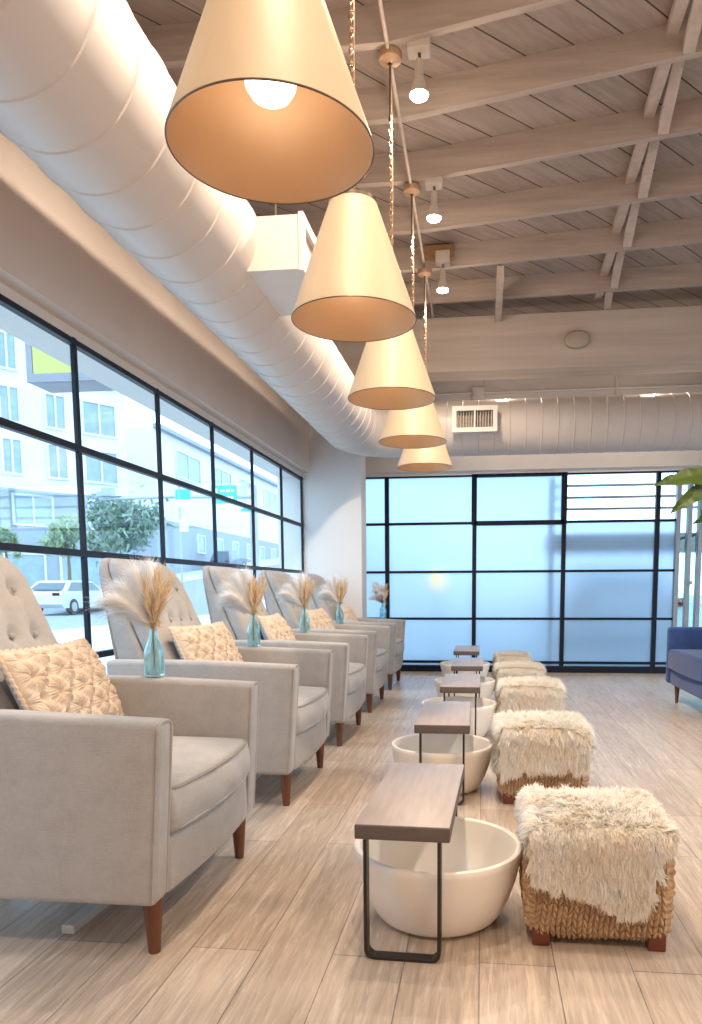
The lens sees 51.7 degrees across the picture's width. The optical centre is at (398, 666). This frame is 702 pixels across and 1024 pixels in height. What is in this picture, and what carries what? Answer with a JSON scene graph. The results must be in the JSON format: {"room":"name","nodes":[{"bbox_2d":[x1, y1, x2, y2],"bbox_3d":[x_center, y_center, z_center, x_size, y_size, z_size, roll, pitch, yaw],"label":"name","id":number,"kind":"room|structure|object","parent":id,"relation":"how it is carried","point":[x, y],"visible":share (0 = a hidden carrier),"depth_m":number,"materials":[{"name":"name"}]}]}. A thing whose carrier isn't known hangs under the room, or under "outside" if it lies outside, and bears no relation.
{"room":"salon","nodes":[
{"label":"salon","id":0,"kind":"room"},
{"bbox_2d":[0,133,309,472],"bbox_3d":[-1.732,-1.431,2.678,0.360,4.520,10.400,0,6,7],"label":"wall","id":1,"kind":"structure","parent":0,"point":[53,254],"depth_m":3.71,"materials":[{"name":"paint"}]},
{"bbox_2d":[25,343,114,392],"bbox_3d":[-2.029,-2.106,4.593,0.580,0.630,0.260,0,6,7],"label":"sign","id":2,"kind":"object","parent":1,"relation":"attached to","point":[43,371],"visible":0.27,"depth_m":4.52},
{"bbox_2d":[0,282,301,477],"bbox_3d":[-1.564,-1.689,4.402,0.255,0.054,6.900,0,6,7],"label":"trim","id":3,"kind":"structure","parent":1,"relation":"attached to","point":[11,323],"depth_m":4.04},
{"bbox_2d":[0,294,303,657],"bbox_3d":[-1.431,-0.610,4.505,0.090,2.130,6.900,0,6,7],"label":"window","id":4,"kind":"structure","parent":1,"relation":"in","point":[74,344],"depth_m":3.84,"materials":[{"name":"black metal"}]},
{"bbox_2d":[333,306,701,381],"bbox_3d":[1.509,-2.997,6.747,5.400,0.485,0.320,0,6,7],"label":"ceiling beam","id":5,"kind":"structure","parent":1,"relation":"attached to","point":[662,339],"depth_m":6.61,"materials":[{"name":"wood"}]},
{"bbox_2d":[495,266,503,321],"bbox_3d":[0.865,-3.162,6.191,0.055,0.100,0.990,0,6,7],"label":"post","id":6,"kind":"object","parent":5,"relation":"attached to","point":[500,269],"depth_m":5.97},
{"bbox_2d":[564,330,589,348],"bbox_3d":[1.622,-2.962,6.540,0.232,0.160,0.070,0,6,7],"label":"ceiling speaker","id":7,"kind":"object","parent":5,"relation":"attached to","point":[575,339],"depth_m":6.52},
{"bbox_2d":[176,558,278,581],"bbox_3d":[-33.103,-11.130,63.398,39.500,10.790,200.000,0,6,7],"label":"pavement","id":8,"kind":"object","parent":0,"point":[192,575],"depth_m":60.65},
{"bbox_2d":[0,521,23,559],"bbox_3d":[-19.047,-4.958,35.078,1.563,4.037,1.776,-3,7,-27],"label":"street tree","id":9,"kind":"object","parent":8,"relation":"on","point":[6,536],"visible":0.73,"depth_m":34.88,"materials":[{"name":"green plant"}]},
{"bbox_2d":[0,329,130,608],"bbox_3d":[-22.496,-16.446,41.996,9.302,26.200,10.347,5,8,41],"label":"apartment building","id":10,"kind":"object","parent":8,"relation":"on","point":[38,481],"visible":0.39,"depth_m":40.52,"materials":[{"name":"concrete"}]},
{"bbox_2d":[126,423,278,582],"bbox_3d":[-16.309,-14.894,84.322,3.000,13.500,58.000,0,6,7],"label":"building","id":11,"kind":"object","parent":8,"relation":"on","point":[184,459],"visible":0.44,"depth_m":63.33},
{"bbox_2d":[210,550,246,564],"bbox_3d":[-15.124,-9.407,64.471,1.830,1.807,4.637,0,6,7],"label":"suv","id":12,"kind":"object","parent":8,"relation":"on","point":[227,556],"visible":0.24,"depth_m":62.60,"materials":[{"name":"white metal"}]},
{"bbox_2d":[277,424,366,617],"bbox_3d":[-0.801,-2.043,8.260,0.920,4.520,0.970,0,6,7],"label":"column","id":13,"kind":"structure","parent":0,"point":[334,489],"depth_m":7.82,"materials":[{"name":"white paint"}]},
{"bbox_2d":[0,671,701,1023],"bbox_3d":[1.046,0.734,3.007,5.400,0.120,11.220,0,6,7],"label":"floor","id":14,"kind":"structure","parent":0,"point":[274,934],"depth_m":2.06,"materials":[{"name":"brown wood"}]},
{"bbox_2d":[0,555,259,954],"bbox_3d":[-1.034,0.179,2.333,0.999,1.147,0.862,0,6,7],"label":"armchair","id":15,"kind":"object","parent":14,"relation":"on","point":[98,810],"visible":0.88,"depth_m":1.93,"materials":[{"name":"grey fabric"}]},
{"bbox_2d":[0,637,123,715],"bbox_3d":[-1.089,0.086,2.395,0.197,0.328,0.564,0,6,3],"label":"throw pillow","id":16,"kind":"object","parent":15,"relation":"on","point":[70,677],"visible":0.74,"depth_m":2.28,"materials":[{"name":"beige fabric"}]},
{"bbox_2d":[143,628,164,676],"bbox_3d":[-0.907,-0.052,2.680,0.073,0.179,0.073,0,6,7],"label":"bottle vase","id":17,"kind":"object","parent":15,"relation":"on","point":[154,662],"visible":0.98,"depth_m":2.65,"materials":[{"name":"teal glass"}]},
{"bbox_2d":[85,554,176,631],"bbox_3d":[-0.981,-0.213,2.685,0.335,0.434,0.253,-1,6,-11],"label":"bouquet","id":18,"kind":"object","parent":17,"relation":"in","point":[152,594],"visible":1,"depth_m":2.66,"materials":[{"name":"plant"}]},
{"bbox_2d":[170,736,250,832],"bbox_3d":[-0.895,0.340,2.334,0.721,0.178,0.670,0,6,7],"label":"seat cushion","id":19,"kind":"object","parent":15,"relation":"on","point":[205,771],"depth_m":2.22,"materials":[{"name":"grey fabric"}]},
{"bbox_2d":[99,558,333,805],"bbox_3d":[-0.878,0.033,3.675,0.999,1.147,0.862,0,6,7],"label":"armchair","id":20,"kind":"object","parent":14,"relation":"on","point":[295,684],"visible":0.43,"depth_m":3.38,"materials":[{"name":"grey fabric"}]},
{"bbox_2d":[168,621,242,661],"bbox_3d":[-0.942,-0.053,3.660,0.197,0.328,0.564,1,6,13],"label":"throw pillow","id":21,"kind":"object","parent":20,"relation":"on","point":[214,641],"visible":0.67,"depth_m":3.54,"materials":[{"name":"beige fabric"}]},
{"bbox_2d":[247,614,260,646],"bbox_3d":[-0.807,-0.200,4.029,0.073,0.179,0.073,0,6,7],"label":"bottle vase","id":22,"kind":"object","parent":20,"relation":"on","point":[253,630],"visible":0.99,"depth_m":4.00,"materials":[{"name":"teal glass"}]},
{"bbox_2d":[213,563,266,615],"bbox_3d":[-0.885,-0.358,4.016,0.335,0.434,0.253,-3,7,-25],"label":"bouquet","id":23,"kind":"object","parent":22,"relation":"in","point":[247,600],"visible":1,"depth_m":4.00,"materials":[{"name":"plant"}]},
{"bbox_2d":[296,686,328,733],"bbox_3d":[-0.739,0.193,3.677,0.721,0.178,0.670,0,6,7],"label":"seat cushion","id":24,"kind":"object","parent":20,"relation":"on","point":[312,701],"depth_m":3.53,"materials":[{"name":"grey fabric"}]},
{"bbox_2d":[202,566,368,745],"bbox_3d":[-0.733,-0.104,4.925,0.999,1.147,0.862,0,6,7],"label":"armchair","id":25,"kind":"object","parent":14,"relation":"on","point":[350,650],"visible":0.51,"depth_m":4.63,"materials":[{"name":"grey fabric"}]},
{"bbox_2d":[257,613,295,640],"bbox_3d":[-0.799,-0.187,4.890,0.197,0.328,0.564,0,6,4],"label":"throw pillow","id":26,"kind":"object","parent":25,"relation":"on","point":[273,627],"visible":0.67,"depth_m":4.71,"materials":[{"name":"beige fabric"}]},
{"bbox_2d":[299,608,309,632],"bbox_3d":[-0.686,-0.337,5.281,0.073,0.179,0.073,0,6,7],"label":"bottle vase","id":27,"kind":"object","parent":25,"relation":"on","point":[304,621],"visible":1,"depth_m":5.26,"materials":[{"name":"teal glass"}]},
{"bbox_2d":[273,569,316,609],"bbox_3d":[-0.754,-0.499,5.301,0.335,0.434,0.253,0,6,0],"label":"bouquet","id":28,"kind":"object","parent":27,"relation":"in","point":[299,597],"visible":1,"depth_m":5.26,"materials":[{"name":"plant"}]},
{"bbox_2d":[347,662,365,693],"bbox_3d":[-0.594,0.057,4.926,0.721,0.178,0.670,0,6,7],"label":"seat cushion","id":29,"kind":"object","parent":25,"relation":"on","point":[356,670],"depth_m":4.77,"materials":[{"name":"grey fabric"}]},
{"bbox_2d":[261,570,389,712],"bbox_3d":[-0.590,-0.238,6.149,0.999,1.147,0.862,0,6,7],"label":"armchair","id":30,"kind":"object","parent":14,"relation":"on","point":[379,636],"visible":0.4,"depth_m":5.85,"materials":[{"name":"grey fabric"}]},
{"bbox_2d":[306,608,334,628],"bbox_3d":[-0.652,-0.325,6.151,0.198,0.328,0.562,1,6,12],"label":"throw pillow","id":31,"kind":"object","parent":30,"relation":"on","point":[318,618],"visible":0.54,"depth_m":6.02,"materials":[{"name":"beige fabric"}]},
{"bbox_2d":[336,604,343,623],"bbox_3d":[-0.525,-0.470,6.503,0.073,0.179,0.073,0,6,7],"label":"bottle vase","id":32,"kind":"object","parent":30,"relation":"on","point":[339,614],"visible":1,"depth_m":6.48,"materials":[{"name":"teal glass"}]},
{"bbox_2d":[315,574,348,604],"bbox_3d":[-0.602,-0.630,6.498,0.335,0.434,0.253,-2,7,-20],"label":"bouquet","id":33,"kind":"object","parent":32,"relation":"in","point":[334,594],"visible":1,"depth_m":6.48,"materials":[{"name":"plant"}]},
{"bbox_2d":[376,648,388,670],"bbox_3d":[-0.451,-0.077,6.151,0.721,0.178,0.670,0,6,7],"label":"seat cushion","id":34,"kind":"object","parent":30,"relation":"on","point":[382,656],"depth_m":5.98,"materials":[{"name":"grey fabric"}]},
{"bbox_2d":[302,573,405,689],"bbox_3d":[-0.440,-0.379,7.438,0.999,1.147,0.862,0,6,7],"label":"armchair","id":35,"kind":"object","parent":14,"relation":"on","point":[397,626],"visible":0.36,"depth_m":7.15,"materials":[{"name":"grey fabric"}]},
{"bbox_2d":[337,604,357,620],"bbox_3d":[-0.503,-0.466,7.434,0.197,0.328,0.564,0,6,5],"label":"throw pillow","id":36,"kind":"object","parent":35,"relation":"on","point":[349,615],"visible":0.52,"depth_m":7.29,"materials":[{"name":"beige fabric"}]},
{"bbox_2d":[380,602,385,618],"bbox_3d":[-0.165,-0.601,7.769,0.073,0.179,0.073,0,6,7],"label":"bottle vase","id":37,"kind":"object","parent":35,"relation":"on","point":[382,608],"visible":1,"depth_m":7.74,"materials":[{"name":"teal glass"}]},
{"bbox_2d":[368,580,387,602],"bbox_3d":[-0.209,-0.735,7.698,0.233,0.399,0.308,1,6,10],"label":"bouquet","id":38,"kind":"object","parent":37,"relation":"in","point":[381,593],"visible":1,"depth_m":7.68,"materials":[{"name":"plant"}]},
{"bbox_2d":[395,638,404,655],"bbox_3d":[-0.301,-0.218,7.439,0.721,0.178,0.670,0,6,7],"label":"seat cushion","id":39,"kind":"object","parent":35,"relation":"on","point":[399,649],"depth_m":7.25,"materials":[{"name":"grey fabric"}]},
{"bbox_2d":[354,762,463,963],"bbox_3d":[0.059,0.571,2.260,0.255,0.376,0.690,1,6,8],"label":"table","id":40,"kind":"object","parent":14,"relation":"on","point":[414,802],"visible":0.9,"depth_m":2.00,"materials":[{"name":"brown wood"}]},
{"bbox_2d":[354,816,522,937],"bbox_3d":[0.122,0.648,2.216,0.512,0.231,0.512,0,6,7],"label":"bowl","id":41,"kind":"object","parent":14,"relation":"on","point":[481,860],"visible":0.82,"depth_m":2.05,"materials":[{"name":"beige ceramic"}]},
{"bbox_2d":[391,733,492,794],"bbox_3d":[0.220,0.495,3.619,0.512,0.231,0.512,0,6,7],"label":"bowl","id":42,"kind":"object","parent":14,"relation":"on","point":[436,748],"visible":0.48,"depth_m":3.52,"materials":[{"name":"ceramic"}]},
{"bbox_2d":[414,701,470,804],"bbox_3d":[0.236,0.418,3.657,0.255,0.376,0.690,0,6,6],"label":"table","id":43,"kind":"object","parent":14,"relation":"on","point":[434,717],"visible":0.84,"depth_m":3.40,"materials":[{"name":"wood"}]},
{"bbox_2d":[421,696,496,736],"bbox_3d":[0.410,0.356,4.883,0.512,0.231,0.512,0,6,7],"label":"bowl","id":44,"kind":"object","parent":14,"relation":"on","point":[485,707],"visible":0.43,"depth_m":4.74,"materials":[{"name":"ceramic"}]},
{"bbox_2d":[440,674,480,734],"bbox_3d":[0.430,0.280,4.917,0.255,0.376,0.690,0,6,7],"label":"table","id":45,"kind":"object","parent":14,"relation":"on","point":[451,683],"visible":0.7,"depth_m":4.66,"materials":[{"name":"wood"}]},
{"bbox_2d":[434,676,494,698],"bbox_3d":[0.560,0.225,6.086,0.512,0.231,0.512,0,6,7],"label":"bowl","id":46,"kind":"object","parent":14,"relation":"on","point":[487,684],"visible":0.29,"depth_m":5.92,"materials":[{"name":"ceramic"}]},
{"bbox_2d":[440,661,489,676],"bbox_3d":[0.686,0.079,7.423,0.512,0.231,0.512,0,6,7],"label":"bowl","id":47,"kind":"object","parent":14,"relation":"on","point":[445,665],"visible":0.34,"depth_m":7.26,"materials":[{"name":"white ceramic"}]},
{"bbox_2d":[453,645,479,673],"bbox_3d":[0.711,0.002,7.457,0.255,0.376,0.690,0,6,7],"label":"table","id":48,"kind":"object","parent":14,"relation":"on","point":[459,649],"visible":0.77,"depth_m":7.16,"materials":[{"name":"brown wood"}]},
{"bbox_2d":[451,658,482,697],"bbox_3d":[0.588,0.148,6.120,0.255,0.376,0.690,0,6,7],"label":"table","id":49,"kind":"object","parent":14,"relation":"on","point":[458,664],"visible":0.74,"depth_m":5.86,"materials":[{"name":"brown wood"}]},
{"bbox_2d":[496,770,589,803],"bbox_3d":[0.686,0.450,3.488,0.426,0.345,0.401,0,6,5],"label":"knitted pouf","id":50,"kind":"object","parent":14,"relation":"on","point":[508,791],"visible":0.22,"depth_m":3.31,"materials":[{"name":"wicker"}]},
{"bbox_2d":[486,708,597,785],"bbox_3d":[0.682,0.366,3.478,0.527,0.328,0.520,0,6,5],"label":"sheepskin throw","id":51,"kind":"object","parent":50,"relation":"on","point":[548,742],"visible":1,"depth_m":3.27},
{"bbox_2d":[518,837,675,951],"bbox_3d":[0.576,0.598,2.160,0.418,0.338,0.393,0,6,7],"label":"knitted pouf","id":52,"kind":"object","parent":14,"relation":"on","point":[546,917],"visible":0.42,"depth_m":1.99,"materials":[{"name":"wicker"}]},
{"bbox_2d":[513,781,683,924],"bbox_3d":[0.577,0.523,2.147,0.463,0.312,0.478,0,6,7],"label":"sheepskin throw","id":53,"kind":"object","parent":52,"relation":"on","point":[608,849],"visible":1,"depth_m":1.96,"materials":[{"name":"fur"}]},
{"bbox_2d":[655,467,701,523],"bbox_3d":[2.220,-0.561,4.816,0.972,2.054,0.480,0,6,7],"label":"potted plant","id":54,"kind":"object","parent":14,"relation":"on","point":[688,475],"visible":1,"depth_m":4.86,"materials":[{"name":"green plant"}]},
{"bbox_2d":[666,627,701,702],"bbox_3d":[2.710,-0.089,5.700,0.914,0.920,1.190,0,6,7],"label":"armchair","id":55,"kind":"object","parent":14,"relation":"on","point":[684,644],"visible":1,"depth_m":6.03,"materials":[{"name":"blue fabric"}]},
{"bbox_2d":[668,649,701,682],"bbox_3d":[2.594,-0.015,5.722,0.680,0.190,1.004,0,6,7],"label":"seat cushion","id":56,"kind":"object","parent":55,"relation":"on","point":[684,663],"depth_m":5.69,"materials":[{"name":"blue fabric"}]},
{"bbox_2d":[126,0,701,318],"bbox_3d":[1.018,-3.322,2.566,5.820,0.751,11.620,0,6,7],"label":"ceiling","id":57,"kind":"structure","parent":0,"point":[574,22],"depth_m":4.41,"materials":[{"name":"wood"}]},
{"bbox_2d":[141,0,572,68],"bbox_3d":[1.111,-3.252,3.285,5.400,0.591,0.045,0,6,7],"label":"ceiling beam","id":58,"kind":"structure","parent":57,"relation":"attached to","point":[406,20],"depth_m":3.42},
{"bbox_2d":[407,37,430,102],"bbox_3d":[0.101,-2.906,3.498,0.110,0.295,0.092,0,6,7],"label":"light","id":59,"kind":"object","parent":58,"relation":"hanging from","point":[418,50],"visible":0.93,"depth_m":3.48,"materials":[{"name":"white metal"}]},
{"bbox_2d":[666,0,688,34],"bbox_3d":[1.385,-3.260,3.523,0.062,0.102,0.496,1,6,10],"label":"brace","id":60,"kind":"object","parent":58,"relation":"attached to","point":[679,7],"visible":1,"depth_m":3.63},
{"bbox_2d":[682,0,701,53],"bbox_3d":[1.470,-3.259,3.513,0.062,0.195,0.504,1,6,10],"label":"brace","id":61,"kind":"object","parent":58,"relation":"attached to","point":[694,22],"visible":1,"depth_m":3.64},
{"bbox_2d":[256,164,701,238],"bbox_3d":[1.310,-3.278,5.005,5.400,0.370,0.045,0,6,7],"label":"ceiling beam","id":62,"kind":"structure","parent":57,"relation":"attached to","point":[682,181],"depth_m":5.03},
{"bbox_2d":[612,204,629,233],"bbox_3d":[1.623,-3.283,5.267,0.062,0.096,0.550,1,6,10],"label":"brace","id":63,"kind":"object","parent":62,"relation":"attached to","point":[622,210],"visible":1,"depth_m":5.27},
{"bbox_2d":[623,203,639,246],"bbox_3d":[1.708,-3.282,5.258,0.062,0.202,0.558,1,6,10],"label":"brace","id":64,"kind":"object","parent":62,"relation":"attached to","point":[634,208],"visible":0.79,"depth_m":5.31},
{"bbox_2d":[355,19,701,124],"bbox_3d":[1.173,-3.260,3.818,5.400,0.522,0.045,0,6,7],"label":"ceiling beam","id":65,"kind":"structure","parent":57,"relation":"attached to","point":[647,48],"depth_m":3.86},
{"bbox_2d":[643,63,671,117],"bbox_3d":[1.462,-3.268,4.080,0.062,0.097,0.545,1,6,10],"label":"brace","id":66,"kind":"object","parent":65,"relation":"attached to","point":[661,72],"visible":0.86,"depth_m":4.07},
{"bbox_2d":[658,61,684,134],"bbox_3d":[1.546,-3.267,4.070,0.062,0.201,0.553,1,6,10],"label":"brace","id":67,"kind":"object","parent":65,"relation":"attached to","point":[675,72],"visible":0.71,"depth_m":4.11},
{"bbox_2d":[355,98,701,187],"bbox_3d":[1.240,-3.269,4.402,5.400,0.448,0.045,0,6,7],"label":"ceiling beam","id":68,"kind":"structure","parent":57,"relation":"attached to","point":[628,128],"depth_m":4.44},
{"bbox_2d":[378,0,433,318],"bbox_3d":[-0.164,-2.812,2.471,0.019,0.138,8.450,0,6,7],"label":"conduit","id":69,"kind":"object","parent":68,"relation":"attached to","point":[380,3],"visible":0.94,"depth_m":4.08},
{"bbox_2d":[164,0,374,204],"bbox_3d":[-0.280,-1.954,1.494,0.464,1.657,0.464,0,6,7],"label":"pendant lamp","id":70,"kind":"object","parent":69,"relation":"hanging from","point":[265,107],"visible":1,"depth_m":1.63,"materials":[{"name":"beige fabric"}]},
{"bbox_2d":[291,0,416,341],"bbox_3d":[-0.162,-2.057,2.510,0.464,1.642,0.464,0,6,7],"label":"pendant lamp","id":71,"kind":"object","parent":69,"relation":"hanging from","point":[353,288],"visible":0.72,"depth_m":2.47,"materials":[{"name":"beige fabric"}]},
{"bbox_2d":[348,45,435,409],"bbox_3d":[-0.036,-2.166,3.592,0.464,1.623,0.464,0,6,7],"label":"pendant lamp","id":72,"kind":"object","parent":69,"relation":"hanging from","point":[391,374],"visible":0.7,"depth_m":3.54,"materials":[{"name":"beige fabric"}]},
{"bbox_2d":[378,182,446,448],"bbox_3d":[0.091,-2.264,4.683,0.464,1.580,0.464,0,6,7],"label":"pendant lamp","id":73,"kind":"object","parent":69,"relation":"hanging from","point":[416,428],"visible":0.59,"depth_m":4.62,"materials":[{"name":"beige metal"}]},
{"bbox_2d":[397,267,452,471],"bbox_3d":[0.210,-2.336,5.709,0.464,1.501,0.464,0,6,7],"label":"pendant lamp","id":74,"kind":"object","parent":69,"relation":"hanging from","point":[433,459],"visible":0.56,"depth_m":5.65,"materials":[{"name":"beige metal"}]},
{"bbox_2d":[425,176,442,222],"bbox_3d":[0.228,-2.985,4.589,0.110,0.295,0.092,0,6,7],"label":"light","id":75,"kind":"object","parent":68,"relation":"hanging from","point":[434,216],"visible":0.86,"depth_m":4.57,"materials":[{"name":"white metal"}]},
{"bbox_2d":[626,142,647,183],"bbox_3d":[1.542,-3.276,4.672,0.062,0.095,0.565,1,6,10],"label":"brace","id":76,"kind":"object","parent":68,"relation":"attached to","point":[639,149],"visible":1,"depth_m":4.66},
{"bbox_2d":[638,140,659,198],"bbox_3d":[1.627,-3.275,4.663,0.062,0.203,0.573,1,6,10],"label":"brace","id":77,"kind":"object","parent":68,"relation":"attached to","point":[652,147],"visible":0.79,"depth_m":4.71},
{"bbox_2d":[393,217,701,272],"bbox_3d":[1.378,-3.286,5.594,5.400,0.295,0.045,0,6,7],"label":"ceiling beam","id":78,"kind":"structure","parent":57,"relation":"attached to","point":[688,231],"depth_m":5.59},
{"bbox_2d":[425,244,453,261],"bbox_3d":[0.325,-3.247,5.671,0.230,0.105,0.047,0,6,7],"label":"mounting block","id":79,"kind":"object","parent":78,"relation":"attached to","point":[430,250],"visible":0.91,"depth_m":5.65,"materials":[{"name":"brown wood"}]},
{"bbox_2d":[435,250,449,292],"bbox_3d":[0.346,-3.059,5.610,0.110,0.295,0.092,0,6,7],"label":"light","id":80,"kind":"object","parent":79,"relation":"attached to","point":[442,257],"visible":1,"depth_m":5.58,"materials":[{"name":"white metal"}]},
{"bbox_2d":[600,252,615,276],"bbox_3d":[1.705,-3.289,5.870,0.062,0.093,0.580,1,6,10],"label":"brace","id":81,"kind":"object","parent":78,"relation":"attached to","point":[607,262],"visible":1,"depth_m":5.87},
{"bbox_2d":[405,263,701,304],"bbox_3d":[1.450,-3.296,6.213,5.400,0.216,0.045,0,6,7],"label":"ceiling beam","id":82,"kind":"structure","parent":57,"relation":"attached to","point":[680,275],"depth_m":6.20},
{"bbox_2d":[594,293,603,299],"bbox_3d":[1.777,-3.296,6.385,0.062,0.117,0.380,1,6,11],"label":"brace","id":83,"kind":"object","parent":82,"relation":"attached to","point":[597,296],"visible":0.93,"depth_m":6.41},
{"bbox_2d":[603,292,612,309],"bbox_3d":[1.861,-3.296,6.375,0.062,0.179,0.387,1,6,11],"label":"brace","id":84,"kind":"object","parent":82,"relation":"attached to","point":[608,296],"visible":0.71,"depth_m":6.45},
{"bbox_2d":[610,251,624,288],"bbox_3d":[1.789,-3.288,5.860,0.062,0.205,0.588,1,6,10],"label":"brace","id":85,"kind":"object","parent":82,"relation":"attached to","point":[619,256],"visible":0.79,"depth_m":5.93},
{"bbox_2d":[365,372,701,458],"bbox_3d":[1.931,-3.365,8.197,4.900,1.900,0.180,0,6,7],"label":"wall","id":86,"kind":"structure","parent":0,"point":[683,377],"depth_m":8.13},
{"bbox_2d":[365,450,701,472],"bbox_3d":[1.932,-2.335,8.274,4.900,0.165,0.190,0,6,7],"label":"trim","id":87,"kind":"structure","parent":86,"relation":"attached to","point":[692,457],"depth_m":8.20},
{"bbox_2d":[435,375,701,399],"bbox_3d":[2.017,-3.092,8.090,4.700,0.460,0.070,0,6,7],"label":"conduit","id":88,"kind":"object","parent":86,"relation":"attached to","point":[477,393],"visible":0.87,"depth_m":8.12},
{"bbox_2d":[567,483,696,552],"bbox_3d":[2.836,-1.113,9.001,1.950,2.360,0.530,0,6,7],"label":"louvers","id":89,"kind":"object","parent":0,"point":[682,535],"visible":0.23,"depth_m":8.66,"materials":[{"name":"metal"}]},
{"bbox_2d":[689,595,701,626],"bbox_3d":[32.112,-1.950,26.428,62.300,0.001,120.000,0,6,7],"label":"ground","id":90,"kind":"structure","parent":0,"point":[691,597],"depth_m":30.50,"materials":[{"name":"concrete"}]},
{"bbox_2d":[677,588,688,626],"bbox_3d":[3.605,-1.046,12.828,1.830,1.449,4.610,0,6,7],"label":"car","id":91,"kind":"object","parent":90,"relation":"on","point":[680,595],"visible":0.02,"depth_m":10.49,"materials":[{"name":"white metal"}]},
{"bbox_2d":[678,598,682,605],"bbox_3d":[3.341,-0.932,10.557,1.600,0.120,0.040,0,6,7],"label":"tail light","id":92,"kind":"object","parent":91,"relation":"attached to","point":[680,600],"depth_m":10.45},
{"bbox_3d":[3.827,-1.438,2.521,0.200,4.520,11.370,0,6,7],"label":"wall","id":93,"kind":"structure","parent":0,"visible":0},
{"bbox_2d":[0,0,701,457],"bbox_3d":[1.201,-2.215,2.260,4.930,1.295,10.219,0,6,7],"label":"air duct","id":94,"kind":"object","parent":93,"relation":"attached to","point":[85,94],"visible":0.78,"depth_m":2.76,"materials":[{"name":"metal"}]},
{"bbox_2d":[247,211,316,315],"bbox_3d":[-0.552,-1.923,3.500,0.328,0.246,0.556,0,6,7],"label":"vent","id":95,"kind":"object","parent":94,"relation":"attached to","point":[285,244],"visible":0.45,"depth_m":3.24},
{"bbox_2d":[298,211,316,276],"bbox_3d":[-0.418,-1.922,3.484,0.058,0.246,0.556,0,6,7],"label":"grille","id":96,"kind":"object","parent":95,"relation":"attached to","point":[307,239],"depth_m":3.23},
{"bbox_2d":[452,405,497,433],"bbox_3d":[0.737,-2.355,6.954,0.426,0.240,0.248,0,6,7],"label":"vent","id":97,"kind":"object","parent":94,"relation":"attached to","point":[479,418],"visible":0.96,"depth_m":6.86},
{"bbox_3d":[4.032,-1.062,8.204,0.690,2.300,0.180,0,6,7],"label":"wall","id":98,"kind":"structure","parent":0,"visible":0},
{"bbox_2d":[366,466,701,673],"bbox_3d":[1.936,-1.082,8.406,4.900,2.355,0.160,0,6,7],"label":"window","id":99,"kind":"structure","parent":98,"relation":"in","point":[496,562],"depth_m":8.44,"materials":[{"name":"glass"}]},
{"bbox_2d":[672,470,701,626],"bbox_3d":[3.410,-1.051,8.182,0.544,2.290,0.130,0,6,7],"label":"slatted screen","id":100,"kind":"structure","parent":98,"relation":"in","point":[689,514],"depth_m":8.18,"materials":[{"name":"grey metal"}]},
{"bbox_3d":[0.898,0.296,4.920,0.418,0.338,0.393,1,6,8],"label":"knitted pouf","id":101,"kind":"object","parent":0,"visible":0},
{"bbox_2d":[493,674,567,714],"bbox_3d":[0.894,0.214,4.910,0.517,0.321,0.510,1,6,8],"label":"sheepskin throw","id":102,"kind":"object","parent":101,"relation":"on","point":[536,693],"visible":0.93,"depth_m":4.71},
{"bbox_3d":[1.032,0.168,6.177,0.397,0.321,0.373,0,6,5],"label":"knitted pouf","id":103,"kind":"object","parent":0,"visible":0},
{"bbox_2d":[490,659,548,691],"bbox_3d":[1.028,0.089,6.167,0.491,0.305,0.484,0,6,5],"label":"sheepskin throw","id":104,"kind":"object","parent":103,"relation":"on","point":[522,668],"visible":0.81,"depth_m":5.99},
{"bbox_3d":[1.193,0.031,7.581,0.355,0.287,0.334,0,6,7],"label":"knitted pouf","id":105,"kind":"object","parent":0,"visible":0},
{"bbox_2d":[492,650,531,671],"bbox_3d":[1.189,-0.040,7.573,0.439,0.273,0.433,0,6,7],"label":"sheepskin throw","id":106,"kind":"object","parent":105,"relation":"on","point":[516,655],"visible":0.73,"depth_m":7.41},
{"label":"outside","id":107,"kind":"structure","parent":0,"visible":0},
{"bbox_2d":[43,564,278,629],"bbox_3d":[-8.765,-10.879,60.591,9.500,10.790,200.000,0,6,7],"label":"street","id":108,"kind":"structure","parent":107,"point":[57,618],"depth_m":32.09,"materials":[{"name":"asphalt"}]},
{"bbox_2d":[35,514,95,579],"bbox_3d":[-15.924,-5.070,34.508,2.509,4.355,2.893,0,6,7],"label":"street tree","id":109,"kind":"object","parent":108,"relation":"on","point":[64,530],"visible":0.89,"depth_m":33.95,"materials":[{"name":"green plant"}]},
{"bbox_2d":[31,580,104,613],"bbox_3d":[-14.407,-3.063,31.920,1.830,1.449,4.610,0,6,7],"label":"car","id":110,"kind":"object","parent":108,"relation":"on","point":[67,594],"visible":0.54,"depth_m":30.22,"materials":[{"name":"white metal"}]},
{"bbox_2d":[85,484,175,566],"bbox_3d":[-11.911,-4.984,30.772,4.316,5.455,3.598,0,6,7],"label":"street tree","id":111,"kind":"object","parent":108,"relation":"on","point":[122,527],"visible":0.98,"depth_m":30.32,"materials":[{"name":"green plant"}]},
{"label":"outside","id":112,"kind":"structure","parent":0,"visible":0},
{"bbox_2d":[52,600,265,674],"bbox_3d":[0.314,-10.844,59.538,8.780,10.790,200.000,0,6,7],"label":"pavement","id":113,"kind":"structure","parent":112,"point":[101,638],"depth_m":16.50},
{"bbox_2d":[96,485,258,587],"bbox_3d":[-7.911,-4.085,25.963,5.956,4.670,0.300,0,6,7],"label":"signal mast","id":114,"kind":"object","parent":113,"relation":"on","point":[230,491],"visible":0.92,"depth_m":25.58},
{"bbox_2d":[175,487,190,586],"bbox_3d":[-6.079,-3.148,20.610,0.440,3.950,0.085,0,6,7],"label":"sign post","id":115,"kind":"object","parent":113,"relation":"on","point":[181,495],"visible":0.71,"depth_m":20.46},
{"bbox_2d":[241,484,260,580],"bbox_3d":[-5.560,-4.404,27.500,0.770,4.950,0.085,0,6,7],"label":"sign post","id":116,"kind":"object","parent":113,"relation":"on","point":[249,488],"visible":0.52,"depth_m":27.33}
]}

